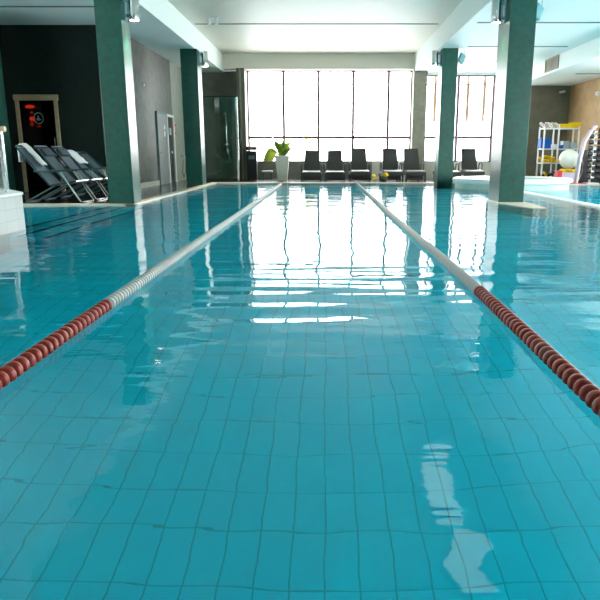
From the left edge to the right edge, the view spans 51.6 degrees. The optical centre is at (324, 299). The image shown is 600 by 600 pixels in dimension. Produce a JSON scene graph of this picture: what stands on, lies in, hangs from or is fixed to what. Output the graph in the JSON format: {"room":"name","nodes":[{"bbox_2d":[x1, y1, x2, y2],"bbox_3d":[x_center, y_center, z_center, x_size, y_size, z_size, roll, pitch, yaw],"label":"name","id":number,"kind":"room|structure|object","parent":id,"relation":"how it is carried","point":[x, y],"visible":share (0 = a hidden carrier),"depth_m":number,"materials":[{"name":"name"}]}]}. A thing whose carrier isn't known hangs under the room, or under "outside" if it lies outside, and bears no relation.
{"room":"indoor swimming pool","nodes":[
{"label":"indoor swimming pool","id":0,"kind":"room"},
{"bbox_2d":[0,25,108,191],"bbox_3d":[-7.300,-4.887,16.109,3.800,4.170,0.200,0,13,0],"label":"wall","id":1,"kind":"structure","parent":0,"point":[60,60],"depth_m":15.84,"materials":[{"name":"tile"}]},
{"bbox_2d":[13,95,65,191],"bbox_3d":[-7.420,-4.065,16.174,1.134,2.460,0.090,0,13,0],"label":"door","id":2,"kind":"structure","parent":1,"relation":"in","point":[18,99],"depth_m":16.08,"materials":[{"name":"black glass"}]},
{"bbox_2d":[0,0,223,71],"bbox_3d":[-6.700,-6.209,10.661,5.400,0.900,28.800,0,13,0],"label":"ceiling","id":3,"kind":"structure","parent":0,"point":[161,27],"depth_m":15.49,"materials":[{"name":"white paint"}]},
{"bbox_2d":[0,6,139,6],"bbox_3d":[-6.575,-6.431,13.588,5.050,0.016,0.090,0,13,0],"label":"ceiling vent","id":4,"kind":"object","parent":3,"relation":"in","point":[0,6],"visible":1,"depth_m":13.55,"materials":[{"name":"grey"}]},
{"bbox_2d":[131,38,185,182],"bbox_3d":[-5.500,-5.976,20.732,0.200,4.170,9.300,0,13,0],"label":"wall","id":5,"kind":"structure","parent":0,"point":[150,68],"depth_m":19.41,"materials":[{"name":"grey paint"}]},
{"bbox_2d":[140,180,159,187],"bbox_3d":[-5.380,-3.399,18.385,0.040,0.150,3.550,0,13,0],"label":"baseboard","id":6,"kind":"structure","parent":5,"relation":"attached to","point":[152,183],"depth_m":19.04,"materials":[{"name":"grey paint"}]},
{"bbox_2d":[155,111,169,184],"bbox_3d":[-5.350,-5.016,20.537,0.100,2.310,1.220,0,13,0],"label":"door","id":7,"kind":"structure","parent":5,"relation":"in","point":[160,117],"depth_m":20.43,"materials":[{"name":"grey"}]},
{"bbox_2d":[166,114,176,182],"bbox_3d":[-5.365,-5.272,21.648,0.070,2.300,1.000,0,13,0],"label":"door","id":8,"kind":"structure","parent":5,"relation":"in","point":[169,118],"depth_m":21.73,"materials":[{"name":"white paint"}]},
{"bbox_2d":[181,154,185,176],"bbox_3d":[-5.317,-5.049,23.353,0.192,0.896,0.199,-6,15,-24],"label":"tap","id":9,"kind":"object","parent":5,"relation":"attached to","point":[181,154],"visible":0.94,"depth_m":23.29,"materials":[{"name":"silver metal"}]},
{"bbox_2d":[202,71,236,177],"bbox_3d":[-4.260,-7.043,25.155,2.280,4.220,0.200,0,13,0],"label":"wall","id":10,"kind":"structure","parent":0,"point":[218,163],"depth_m":25.03,"materials":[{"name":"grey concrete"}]},
{"bbox_2d":[236,68,248,178],"bbox_3d":[-3.260,-6.950,24.715,0.320,4.240,0.900,0,13,0],"label":"wall pier","id":11,"kind":"object","parent":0,"point":[244,99],"visible":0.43,"depth_m":24.32,"materials":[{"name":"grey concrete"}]},
{"bbox_2d":[239,68,243,178],"bbox_3d":[-3.280,-6.831,24.255,0.060,4.220,0.050,0,13,0],"label":"trim","id":12,"kind":"structure","parent":11,"relation":"attached to","point":[239,68],"depth_m":24.20,"materials":[{"name":"metal"}]},
{"bbox_2d":[0,183,599,599],"bbox_3d":[0.075,-1.491,10.693,18.550,0.001,23.100,0,13,0],"label":"pool water","id":13,"kind":"object","parent":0,"point":[307,403],"visible":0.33,"depth_m":2.51,"materials":[{"name":"blue liquid"}]},
{"bbox_2d":[0,181,284,390],"bbox_3d":[-1.440,-1.844,12.097,0.110,0.091,19.804,0,13,0],"label":"lane rope","id":14,"kind":"object","parent":13,"relation":"on","point":[14,368],"visible":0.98,"depth_m":3.82,"materials":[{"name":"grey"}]},
{"bbox_2d":[355,182,599,417],"bbox_3d":[1.101,-1.810,11.951,0.123,0.091,20.104,0,13,0],"label":"lane rope","id":15,"kind":"object","parent":13,"relation":"on","point":[575,380],"visible":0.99,"depth_m":3.46,"materials":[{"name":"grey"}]},
{"bbox_2d":[22,178,599,202],"bbox_3d":[0.300,-1.671,11.678,19.000,0.140,28.500,0,13,0],"label":"floor","id":16,"kind":"structure","parent":0,"point":[153,191],"depth_m":17.11,"materials":[{"name":"grey tile"}]},
{"bbox_2d":[0,53,15,190],"bbox_3d":[-7.715,-4.431,14.172,0.670,4.170,0.420,0,13,0],"label":"stone column","id":17,"kind":"structure","parent":16,"relation":"on","point":[3,108],"depth_m":14.36,"materials":[{"name":"green stone"}]},
{"bbox_2d":[15,145,93,202],"bbox_3d":[-5.590,-2.617,12.863,1.297,1.159,0.740,0,13,0],"label":"folding deckchair","id":18,"kind":"object","parent":16,"relation":"on","point":[47,175],"visible":0.94,"depth_m":12.74,"materials":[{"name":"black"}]},
{"bbox_2d":[17,143,46,165],"bbox_3d":[-6.062,-3.009,12.813,0.522,0.456,0.286,0,13,0],"label":"towel","id":19,"kind":"object","parent":18,"relation":"hanging from","point":[30,150],"visible":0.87,"depth_m":12.76,"materials":[{"name":"white fabric"}]},
{"bbox_2d":[34,145,107,199],"bbox_3d":[-5.551,-2.788,13.588,1.297,1.159,0.740,0,13,0],"label":"folding deckchair","id":20,"kind":"object","parent":16,"relation":"on","point":[48,155],"visible":0.84,"depth_m":13.54,"materials":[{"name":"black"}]},
{"bbox_2d":[40,148,54,156],"bbox_3d":[-6.034,-3.210,13.488,0.070,0.200,0.460,-38,10,8],"label":"pillow","id":21,"kind":"object","parent":20,"relation":"on","point":[46,152],"depth_m":13.39,"materials":[{"name":"grey fabric"}]},
{"bbox_2d":[51,146,108,197],"bbox_3d":[-5.511,-2.959,14.313,1.297,1.159,0.740,0,13,0],"label":"folding deckchair","id":22,"kind":"object","parent":16,"relation":"on","point":[63,154],"visible":0.66,"depth_m":14.23,"materials":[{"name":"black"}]},
{"bbox_2d":[56,148,70,156],"bbox_3d":[-5.994,-3.381,14.213,0.070,0.200,0.460,-38,10,8],"label":"pillow","id":23,"kind":"object","parent":22,"relation":"on","point":[62,152],"depth_m":14.12,"materials":[{"name":"grey fabric"}]},
{"bbox_2d":[73,158,107,195],"bbox_3d":[-5.521,-3.071,15.052,1.397,1.039,0.740,0,13,0],"label":"folding deckchair","id":24,"kind":"object","parent":16,"relation":"on","point":[82,165],"visible":0.31,"depth_m":15.15,"materials":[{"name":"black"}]},
{"bbox_2d":[61,150,87,165],"bbox_3d":[-6.053,-3.433,14.972,0.500,0.382,0.524,0,13,0],"label":"towel","id":25,"kind":"object","parent":24,"relation":"on","point":[75,155],"visible":0.61,"depth_m":14.88,"materials":[{"name":"white fabric"}]},
{"bbox_2d":[77,152,141,193],"bbox_3d":[-5.481,-3.242,15.777,1.397,1.039,0.740,0,13,0],"label":"folding deckchair","id":26,"kind":"object","parent":16,"relation":"on","point":[92,162],"visible":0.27,"depth_m":15.73,"materials":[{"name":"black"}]},
{"bbox_2d":[203,96,239,179],"bbox_3d":[-3.945,-6.285,24.250,1.370,3.080,1.890,0,13,0],"label":"cabin","id":27,"kind":"object","parent":16,"relation":"on","point":[235,97],"visible":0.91,"depth_m":23.37,"materials":[{"name":"clear glass"}]},
{"bbox_2d":[246,147,257,179],"bbox_3d":[-2.830,-5.320,24.120,0.420,1.260,0.425,0,13,0],"label":"litter bin","id":28,"kind":"object","parent":16,"relation":"on","point":[252,161],"visible":1,"depth_m":23.96,"materials":[{"name":"black metal"}]},
{"bbox_2d":[263,134,296,179],"bbox_3d":[-1.674,-5.461,23.678,1.351,1.737,1.245,0,13,0],"label":"potted plant","id":29,"kind":"object","parent":16,"relation":"on","point":[282,161],"visible":1,"depth_m":23.49,"materials":[{"name":"green plant"}]},
{"bbox_2d":[301,150,322,181],"bbox_3d":[-0.490,-5.014,23.142,0.796,1.114,1.850,0,13,0],"label":"lounger","id":30,"kind":"object","parent":16,"relation":"on","point":[311,171],"visible":0.97,"depth_m":23.20,"materials":[{"name":"black fabric"}]},
{"bbox_2d":[324,150,345,181],"bbox_3d":[0.366,-5.021,23.171,0.796,1.114,1.850,0,13,0],"label":"lounger","id":31,"kind":"object","parent":16,"relation":"on","point":[334,171],"visible":0.98,"depth_m":23.24,"materials":[{"name":"black fabric"}]},
{"bbox_2d":[349,148,370,181],"bbox_3d":[1.277,-5.046,23.104,0.796,1.192,1.850,0,13,0],"label":"lounger","id":32,"kind":"object","parent":16,"relation":"on","point":[359,171],"visible":0.98,"depth_m":23.17,"materials":[{"name":"black fabric"}]},
{"bbox_2d":[378,149,403,181],"bbox_3d":[2.446,-5.040,23.105,0.796,1.181,1.850,0,13,-1],"label":"lounger","id":33,"kind":"object","parent":16,"relation":"on","point":[390,161],"visible":0.76,"depth_m":23.18,"materials":[{"name":"black fabric"}]},
{"bbox_2d":[401,149,425,181],"bbox_3d":[3.244,-5.040,23.105,0.796,1.181,1.850,0,13,-2],"label":"lounger","id":34,"kind":"object","parent":16,"relation":"on","point":[411,169],"visible":0.81,"depth_m":23.16,"materials":[{"name":"black fabric"}]},
{"bbox_2d":[433,162,460,179],"bbox_3d":[4.572,-5.049,23.288,0.796,1.114,1.850,0,13,1],"label":"lounger","id":35,"kind":"object","parent":16,"relation":"on","point":[456,173],"visible":0.29,"depth_m":22.77,"materials":[{"name":"black fabric"}]},
{"bbox_2d":[459,149,484,175],"bbox_3d":[5.442,-5.081,23.280,0.796,1.181,1.850,0,13,1],"label":"lounger","id":36,"kind":"object","parent":16,"relation":"on","point":[468,156],"visible":0.74,"depth_m":23.37,"materials":[{"name":"black fabric"}]},
{"bbox_2d":[536,126,580,176],"bbox_3d":[8.500,-5.335,22.681,1.290,1.950,0.560,0,13,0],"label":"shelf rack","id":37,"kind":"object","parent":16,"relation":"on","point":[540,128],"visible":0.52,"depth_m":22.45,"materials":[{"name":"white metal"}]},
{"bbox_2d":[538,138,551,148],"bbox_3d":[7.980,-5.693,22.545,0.384,0.365,0.384,0,13,0],"label":"storage box","id":38,"kind":"object","parent":37,"relation":"on","point":[547,145],"visible":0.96,"depth_m":22.39,"materials":[{"name":"blue plastic"}]},
{"bbox_2d":[550,144,556,148],"bbox_3d":[8.300,-5.570,22.502,0.264,0.145,0.224,0,13,0],"label":"storage box","id":39,"kind":"object","parent":37,"relation":"on","point":[553,146],"visible":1,"depth_m":22.41,"materials":[{"name":"white paint"}]},
{"bbox_2d":[560,141,569,148],"bbox_3d":[8.740,-5.656,22.605,0.244,0.265,0.324,0,13,0],"label":"storage box","id":40,"kind":"object","parent":37,"relation":"on","point":[565,143],"visible":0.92,"depth_m":22.47,"materials":[{"name":"grey plastic"}]},
{"bbox_2d":[559,124,570,127],"bbox_3d":[8.660,-6.294,22.435,0.384,0.145,0.384,0,13,0],"label":"float","id":41,"kind":"object","parent":37,"relation":"on","point":[560,125],"visible":0.78,"depth_m":22.26,"materials":[{"name":"yellow plastic"}]},
{"bbox_2d":[569,142,576,148],"bbox_3d":[9.000,-5.632,22.611,0.264,0.215,0.324,0,13,0],"label":"storage box","id":42,"kind":"object","parent":37,"relation":"on","point":[572,145],"visible":0.8,"depth_m":22.47,"materials":[{"name":"grey plastic"}]},
{"bbox_2d":[568,122,581,127],"bbox_3d":[9.040,-6.318,22.429,0.344,0.195,0.384,0,13,0],"label":"float","id":43,"kind":"object","parent":37,"relation":"on","point":[573,124],"visible":0.91,"depth_m":22.26,"materials":[{"name":"yellow plastic"}]},
{"bbox_2d":[555,169,574,182],"bbox_3d":[8.300,-4.253,21.292,0.720,0.480,0.400,0,13,0],"label":"crate","id":44,"kind":"object","parent":16,"relation":"on","point":[568,173],"visible":0.55,"depth_m":21.13,"materials":[{"name":"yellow plastic"}]},
{"bbox_2d":[559,149,577,168],"bbox_3d":[8.340,-4.813,21.181,0.660,0.660,0.660,0,13,0],"label":"ball","id":45,"kind":"object","parent":44,"relation":"on","point":[567,158],"visible":0.9,"depth_m":20.96,"materials":[{"name":"beige"}]},
{"bbox_2d":[572,150,599,181],"bbox_3d":[9.748,-5.085,23.407,0.095,1.130,3.300,0,13,0],"label":"panel","id":46,"kind":"object","parent":16,"relation":"on","point":[585,156],"visible":0.4,"depth_m":23.00,"materials":[{"name":"black"}]},
{"bbox_2d":[575,125,597,182],"bbox_3d":[8.664,-4.825,20.541,0.578,1.884,0.090,0,13,0],"label":"noodle","id":47,"kind":"object","parent":16,"relation":"on","point":[595,126],"visible":1,"depth_m":20.50,"materials":[{"name":"plastic"}]},
{"bbox_2d":[583,129,598,183],"bbox_3d":[8.980,-4.851,20.730,0.400,1.900,0.380,0,13,0],"label":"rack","id":48,"kind":"object","parent":16,"relation":"on","point":[589,180],"visible":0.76,"depth_m":20.82,"materials":[{"name":"metal"}]},
{"bbox_2d":[584,175,599,179],"bbox_3d":[8.980,-4.128,20.849,0.460,0.156,0.156,0,13,0],"label":"dumbbell","id":49,"kind":"object","parent":48,"relation":"on","point":[587,177],"visible":1,"depth_m":20.79,"materials":[{"name":"black"}]},
{"bbox_2d":[585,169,599,173],"bbox_3d":[8.980,-4.313,20.805,0.460,0.156,0.156,0,13,0],"label":"dumbbell","id":50,"kind":"object","parent":48,"relation":"on","point":[587,171],"visible":1,"depth_m":20.75,"materials":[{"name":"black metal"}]},
{"bbox_2d":[586,163,599,167],"bbox_3d":[8.980,-4.498,20.762,0.460,0.156,0.156,0,13,0],"label":"dumbbell","id":51,"kind":"object","parent":48,"relation":"on","point":[588,165],"visible":1,"depth_m":20.71,"materials":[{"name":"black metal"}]},
{"bbox_2d":[586,157,599,161],"bbox_3d":[8.980,-4.683,20.718,0.460,0.156,0.156,0,13,0],"label":"dumbbell","id":52,"kind":"object","parent":48,"relation":"on","point":[589,159],"visible":1,"depth_m":20.67,"materials":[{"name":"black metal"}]},
{"bbox_2d":[587,146,599,150],"bbox_3d":[8.980,-5.053,20.631,0.460,0.156,0.156,0,13,0],"label":"dumbbell","id":53,"kind":"object","parent":48,"relation":"on","point":[589,148],"visible":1,"depth_m":20.58,"materials":[{"name":"silver metal"}]},
{"bbox_2d":[587,152,599,155],"bbox_3d":[8.980,-4.868,20.675,0.460,0.156,0.156,0,13,0],"label":"dumbbell","id":54,"kind":"object","parent":48,"relation":"on","point":[588,153],"visible":1,"depth_m":20.62,"materials":[{"name":"silver metal"}]},
{"bbox_2d":[588,140,599,144],"bbox_3d":[8.980,-5.238,20.587,0.460,0.156,0.156,0,13,0],"label":"dumbbell","id":55,"kind":"object","parent":48,"relation":"on","point":[590,142],"visible":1,"depth_m":20.54,"materials":[{"name":"silver metal"}]},
{"bbox_2d":[589,134,599,138],"bbox_3d":[8.980,-5.423,20.544,0.460,0.156,0.156,0,13,0],"label":"dumbbell","id":56,"kind":"object","parent":48,"relation":"on","point":[592,136],"visible":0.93,"depth_m":20.49,"materials":[{"name":"silver metal"}]},
{"bbox_3d":[8.675,-3.934,20.930,1.050,0.025,0.250,0,13,0],"label":"floor mat","id":57,"kind":"object","parent":16,"relation":"on","visible":0},
{"bbox_2d":[573,125,594,182],"bbox_3d":[8.644,-4.850,20.648,0.578,1.884,0.090,0,13,0],"label":"noodle","id":58,"kind":"object","parent":57,"relation":"on","point":[594,125],"visible":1,"depth_m":20.64,"materials":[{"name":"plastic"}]},
{"bbox_2d":[168,0,462,52],"bbox_3d":[-0.250,-6.525,10.586,7.500,0.250,28.800,0,13,0],"label":"ceiling","id":59,"kind":"structure","parent":0,"point":[226,38],"depth_m":18.40,"materials":[{"name":"beige paint"}]},
{"bbox_2d":[207,16,217,24],"bbox_3d":[-3.200,-7.956,17.646,0.320,0.200,0.120,0,13,0],"label":"ceiling spotlight","id":60,"kind":"object","parent":59,"relation":"attached to","point":[209,18],"visible":1,"depth_m":17.61,"materials":[{"name":"white paint"}]},
{"bbox_2d":[195,24,437,24],"bbox_3d":[-0.250,-8.279,18.598,7.300,0.016,0.090,0,13,0],"label":"ceiling vent","id":61,"kind":"object","parent":59,"relation":"in","point":[195,24],"visible":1,"depth_m":18.63,"materials":[{"name":"grey"}]},
{"bbox_2d":[222,53,414,70],"bbox_3d":[-0.250,-9.353,24.406,7.500,0.580,0.600,0,13,0],"label":"ceiling beam","id":62,"kind":"structure","parent":59,"relation":"attached to","point":[230,61],"depth_m":24.11,"materials":[{"name":"beige paint"}]},
{"bbox_2d":[258,162,490,178],"bbox_3d":[2.290,-5.307,25.461,10.820,0.700,0.200,0,13,0],"label":"wall","id":63,"kind":"structure","parent":0,"point":[294,170],"depth_m":25.34,"materials":[{"name":"grey paint"}]},
{"bbox_2d":[247,71,283,161],"bbox_3d":[-2.380,-7.382,25.024,1.440,3.540,0.100,0,13,0],"label":"window","id":64,"kind":"structure","parent":63,"relation":"in","point":[250,137],"depth_m":25.03,"materials":[{"name":"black metal"}]},
{"bbox_2d":[283,71,317,161],"bbox_3d":[-0.965,-7.382,25.024,1.390,3.540,0.100,0,13,0],"label":"window","id":65,"kind":"structure","parent":63,"relation":"in","point":[285,137],"depth_m":25.03,"materials":[{"name":"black metal"}]},
{"bbox_2d":[318,71,353,161],"bbox_3d":[0.430,-7.382,25.024,1.400,3.540,0.100,0,13,0],"label":"window","id":66,"kind":"structure","parent":63,"relation":"in","point":[319,136],"depth_m":25.11,"materials":[{"name":"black metal"}]},
{"bbox_2d":[353,71,388,161],"bbox_3d":[1.835,-7.382,25.024,1.410,3.540,0.100,0,13,0],"label":"window","id":67,"kind":"structure","parent":63,"relation":"in","point":[386,136],"depth_m":25.05,"materials":[{"name":"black metal"}]},
{"bbox_2d":[387,71,412,161],"bbox_3d":[3.005,-7.382,25.024,0.930,3.540,0.100,0,13,0],"label":"window","id":68,"kind":"structure","parent":63,"relation":"in","point":[409,136],"depth_m":25.01,"materials":[{"name":"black metal"}]},
{"bbox_2d":[424,75,458,161],"bbox_3d":[4.665,-7.299,25.044,1.330,3.370,0.100,0,13,0],"label":"window","id":69,"kind":"structure","parent":63,"relation":"in","point":[426,137],"depth_m":25.09,"materials":[{"name":"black metal"}]},
{"bbox_2d":[455,75,494,161],"bbox_3d":[6.040,-7.299,25.044,1.420,3.370,0.100,0,13,0],"label":"window","id":70,"kind":"structure","parent":63,"relation":"in","point":[493,76],"depth_m":25.09,"materials":[{"name":"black metal"}]},
{"bbox_2d":[490,75,495,161],"bbox_3d":[7.225,-7.299,25.044,0.950,3.370,0.100,0,13,0],"label":"window","id":71,"kind":"structure","parent":63,"relation":"in","point":[495,75],"depth_m":25.01,"materials":[{"name":"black metal"}]},
{"bbox_2d":[410,69,427,178],"bbox_3d":[3.735,-7.001,24.934,0.530,4.240,0.650,0,13,0],"label":"pillar","id":72,"kind":"structure","parent":0,"point":[419,78],"depth_m":24.54,"materials":[{"name":"stone"}]},
{"bbox_2d":[247,84,494,84],"bbox_3d":[2.300,-8.534,24.548,10.800,0.045,0.052,0,13,0],"label":"wire","id":73,"kind":"object","parent":72,"relation":"attached to","point":[247,84],"visible":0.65,"depth_m":24.52,"materials":[{"name":"grey metal"}]},
{"bbox_2d":[428,72,495,74],"bbox_3d":[5.550,-8.997,24.685,4.100,0.100,0.220,0,13,0],"label":"trim","id":74,"kind":"structure","parent":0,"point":[429,73],"depth_m":24.58,"materials":[{"name":"white paint"}]},
{"bbox_2d":[415,0,599,71],"bbox_3d":[5.550,-6.209,10.661,4.100,0.900,28.800,0,13,0],"label":"ceiling","id":75,"kind":"structure","parent":0,"point":[460,30],"depth_m":16.79,"materials":[{"name":"white paint"}]},
{"bbox_2d":[433,77,436,121],"bbox_3d":[4.460,-8.166,25.127,0.120,1.820,0.060,0,13,0],"label":"hanging slat","id":76,"kind":"object","parent":75,"relation":"hanging from","point":[435,78],"visible":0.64,"depth_m":25.12,"materials":[{"name":"beige wood"}]},
{"bbox_2d":[458,50,465,63],"bbox_3d":[4.264,-7.579,19.348,0.236,0.415,0.135,-4,14,-17],"label":"ceiling speaker","id":77,"kind":"object","parent":75,"relation":"hanging from","point":[461,58],"visible":0.94,"depth_m":19.31},
{"bbox_2d":[465,77,469,121],"bbox_3d":[5.780,-8.166,25.127,0.120,1.820,0.060,0,13,0],"label":"hanging slat","id":78,"kind":"object","parent":75,"relation":"hanging from","point":[468,78],"visible":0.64,"depth_m":25.11,"materials":[{"name":"beige wood"}]},
{"bbox_2d":[464,61,496,61],"bbox_3d":[5.550,-8.311,21.569,1.700,0.016,0.090,0,13,0],"label":"ceiling vent","id":79,"kind":"object","parent":75,"relation":"in","point":[464,61],"visible":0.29,"depth_m":21.61,"materials":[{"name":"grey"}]},
{"bbox_2d":[481,77,486,121],"bbox_3d":[6.450,-8.166,25.127,0.120,1.820,0.060,0,13,0],"label":"hanging slat","id":80,"kind":"object","parent":75,"relation":"hanging from","point":[485,78],"visible":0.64,"depth_m":25.12,"materials":[{"name":"beige wood"}]},
{"bbox_2d":[468,46,567,46],"bbox_3d":[5.800,-7.623,18.649,3.000,0.016,0.090,0,13,0],"label":"ceiling vent","id":81,"kind":"object","parent":75,"relation":"in","point":[468,46],"visible":0.71,"depth_m":18.61,"materials":[{"name":"grey metal"}]},
{"bbox_2d":[477,22,599,22],"bbox_3d":[5.650,-6.821,15.242,3.800,0.016,0.090,0,13,0],"label":"ceiling vent","id":82,"kind":"object","parent":75,"relation":"in","point":[477,22],"visible":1,"depth_m":15.20,"materials":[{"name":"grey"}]},
{"bbox_2d":[536,0,543,20],"bbox_3d":[4.464,-6.089,13.021,0.236,0.415,0.135,-4,14,-17],"label":"ceiling speaker","id":83,"kind":"object","parent":75,"relation":"hanging from","point":[540,8],"visible":0.63,"depth_m":12.97},
{"bbox_2d":[525,86,570,176],"bbox_3d":[8.750,-7.043,25.155,2.100,4.220,0.200,0,13,0],"label":"wall","id":84,"kind":"structure","parent":0,"point":[546,103],"depth_m":24.99,"materials":[{"name":"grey paint"}]},
{"bbox_2d":[531,37,599,85],"bbox_3d":[8.800,-5.965,10.718,2.400,1.400,28.800,0,13,0],"label":"ceiling","id":85,"kind":"structure","parent":0,"point":[584,58],"depth_m":20.21,"materials":[{"name":"white paint"}]},
{"bbox_2d":[544,54,559,72],"bbox_3d":[7.585,-7.894,20.743,0.030,0.420,1.240,0,13,0],"label":"ceiling vent","id":86,"kind":"object","parent":85,"relation":"in","point":[552,63],"visible":1,"depth_m":20.71,"materials":[{"name":"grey metal"}]},
{"bbox_2d":[564,78,599,168],"bbox_3d":[9.900,-6.344,22.187,0.200,4.220,6.300,0,13,0],"label":"wall","id":87,"kind":"structure","parent":0,"point":[584,105],"depth_m":23.41,"materials":[{"name":"beige paint"}]},
{"bbox_3d":[0.100,-0.042,11.085,18.600,0.100,23.200,0,13,0],"label":"floor","id":88,"kind":"structure","parent":0,"visible":0},
{"bbox_2d":[0,188,25,235],"bbox_3d":[-6.633,0.392,4.772,5.135,1.950,10.510,0,13,0],"label":"platform","id":89,"kind":"object","parent":88,"relation":"on","point":[12,219],"visible":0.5,"depth_m":8.09,"materials":[{"name":"white tile"}]},
{"bbox_2d":[0,126,9,191],"bbox_3d":[-5.030,-1.869,8.251,1.640,0.855,0.070,0,13,0],"label":"glass railing","id":90,"kind":"object","parent":89,"relation":"on","point":[2,128],"visible":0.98,"depth_m":8.24,"materials":[{"name":"glass"}]},
{"bbox_2d":[434,48,457,185],"bbox_3d":[3.840,-5.045,19.898,0.480,5.600,0.650,0,13,0],"label":"stone column","id":91,"kind":"structure","parent":88,"relation":"on","point":[447,72],"depth_m":19.46,"materials":[{"name":"green stone"}]},
{"bbox_2d":[431,50,440,66],"bbox_3d":[3.462,-7.516,19.311,0.275,0.460,0.210,0,13,0],"label":"lamp","id":92,"kind":"object","parent":91,"relation":"attached to","point":[435,53],"visible":1,"depth_m":19.24,"materials":[{"name":"silver metal"}]},
{"bbox_2d":[452,176,572,190],"bbox_3d":[5.660,-3.135,18.987,3.500,1.200,3.500,0,13,0],"label":"tub","id":93,"kind":"object","parent":88,"relation":"on","point":[532,183],"visible":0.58,"depth_m":17.69,"materials":[{"name":"white"}]},
{"bbox_2d":[488,0,537,201],"bbox_3d":[3.920,-3.463,13.182,0.520,5.600,0.850,0,13,0],"label":"stone column","id":94,"kind":"structure","parent":88,"relation":"on","point":[516,36],"depth_m":12.70,"materials":[{"name":"green stone"}]},
{"bbox_2d":[491,0,506,23],"bbox_3d":[3.522,-5.872,12.589,0.275,0.460,0.210,0,13,0],"label":"lamp","id":95,"kind":"object","parent":94,"relation":"attached to","point":[496,14],"visible":1,"depth_m":12.53,"materials":[{"name":"silver metal"}]},
{"bbox_2d":[485,199,546,208],"bbox_3d":[3.920,-1.286,12.960,0.640,1.462,2.420,0,13,0],"label":"ledge","id":96,"kind":"object","parent":88,"relation":"on","point":[519,204],"visible":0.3,"depth_m":12.46,"materials":[{"name":"beige stone"}]},
{"bbox_2d":[524,191,599,207],"bbox_3d":[5.320,-0.794,10.831,0.200,1.480,13.450,0,13,0],"label":"divider","id":97,"kind":"object","parent":88,"relation":"on","point":[526,192],"depth_m":13.58,"materials":[{"name":"white plastic"}]},
{"bbox_3d":[0.050,-0.802,10.824,18.900,1.500,23.240,0,13,0],"label":"wall","id":98,"kind":"structure","parent":0,"visible":0},
{"bbox_2d":[94,0,141,203],"bbox_3d":[-4.100,-3.951,12.307,0.500,4.250,0.530,0,13,0],"label":"stone column","id":99,"kind":"structure","parent":98,"relation":"on","point":[113,37],"depth_m":12.12,"materials":[{"name":"green stone"}]},
{"bbox_2d":[123,0,139,21],"bbox_3d":[-3.712,-5.609,11.911,0.275,0.460,0.210,0,13,0],"label":"lamp","id":100,"kind":"object","parent":99,"relation":"attached to","point":[133,15],"visible":1,"depth_m":11.86,"materials":[{"name":"silver metal"}]},
{"bbox_2d":[180,49,205,184],"bbox_3d":[-4.200,-5.725,19.841,0.520,4.250,0.650,0,13,0],"label":"stone column","id":101,"kind":"structure","parent":98,"relation":"on","point":[191,73],"depth_m":19.55,"materials":[{"name":"green stone"}]},
{"bbox_2d":[198,51,207,66],"bbox_3d":[-3.803,-7.539,19.409,0.275,0.460,0.210,0,13,0],"label":"lamp","id":102,"kind":"object","parent":101,"relation":"attached to","point":[204,54],"visible":1,"depth_m":19.34,"materials":[{"name":"silver metal"}]},
{"bbox_2d":[23,182,599,205],"bbox_3d":[0.050,-2.978,17.169,18.500,0.128,9.850,0,13,0],"label":"trim","id":103,"kind":"structure","parent":98,"relation":"attached to","point":[211,183],"depth_m":14.58,"materials":[{"name":"beige stone"}]},
{"bbox_2d":[371,174,378,181],"bbox_3d":[1.774,-4.296,21.863,0.347,0.280,0.209,8,15,30],"label":"toy","id":104,"kind":"object","parent":103,"relation":"on","point":[375,179],"visible":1,"depth_m":21.81,"materials":[{"name":"plastic"}]},
{"bbox_2d":[379,172,388,181],"bbox_3d":[2.083,-4.322,21.849,0.420,0.339,0.253,-7,15,-28],"label":"toy","id":105,"kind":"object","parent":103,"relation":"on","point":[383,178],"visible":1,"depth_m":21.77,"materials":[{"name":"plastic"}]},
{"label":"outside","id":106,"kind":"structure","parent":0,"visible":0},
{"bbox_3d":[5.000,-4.367,24.655,70.000,0.200,90.000,0,13,0],"label":"ground","id":107,"kind":"structure","parent":106,"visible":0},
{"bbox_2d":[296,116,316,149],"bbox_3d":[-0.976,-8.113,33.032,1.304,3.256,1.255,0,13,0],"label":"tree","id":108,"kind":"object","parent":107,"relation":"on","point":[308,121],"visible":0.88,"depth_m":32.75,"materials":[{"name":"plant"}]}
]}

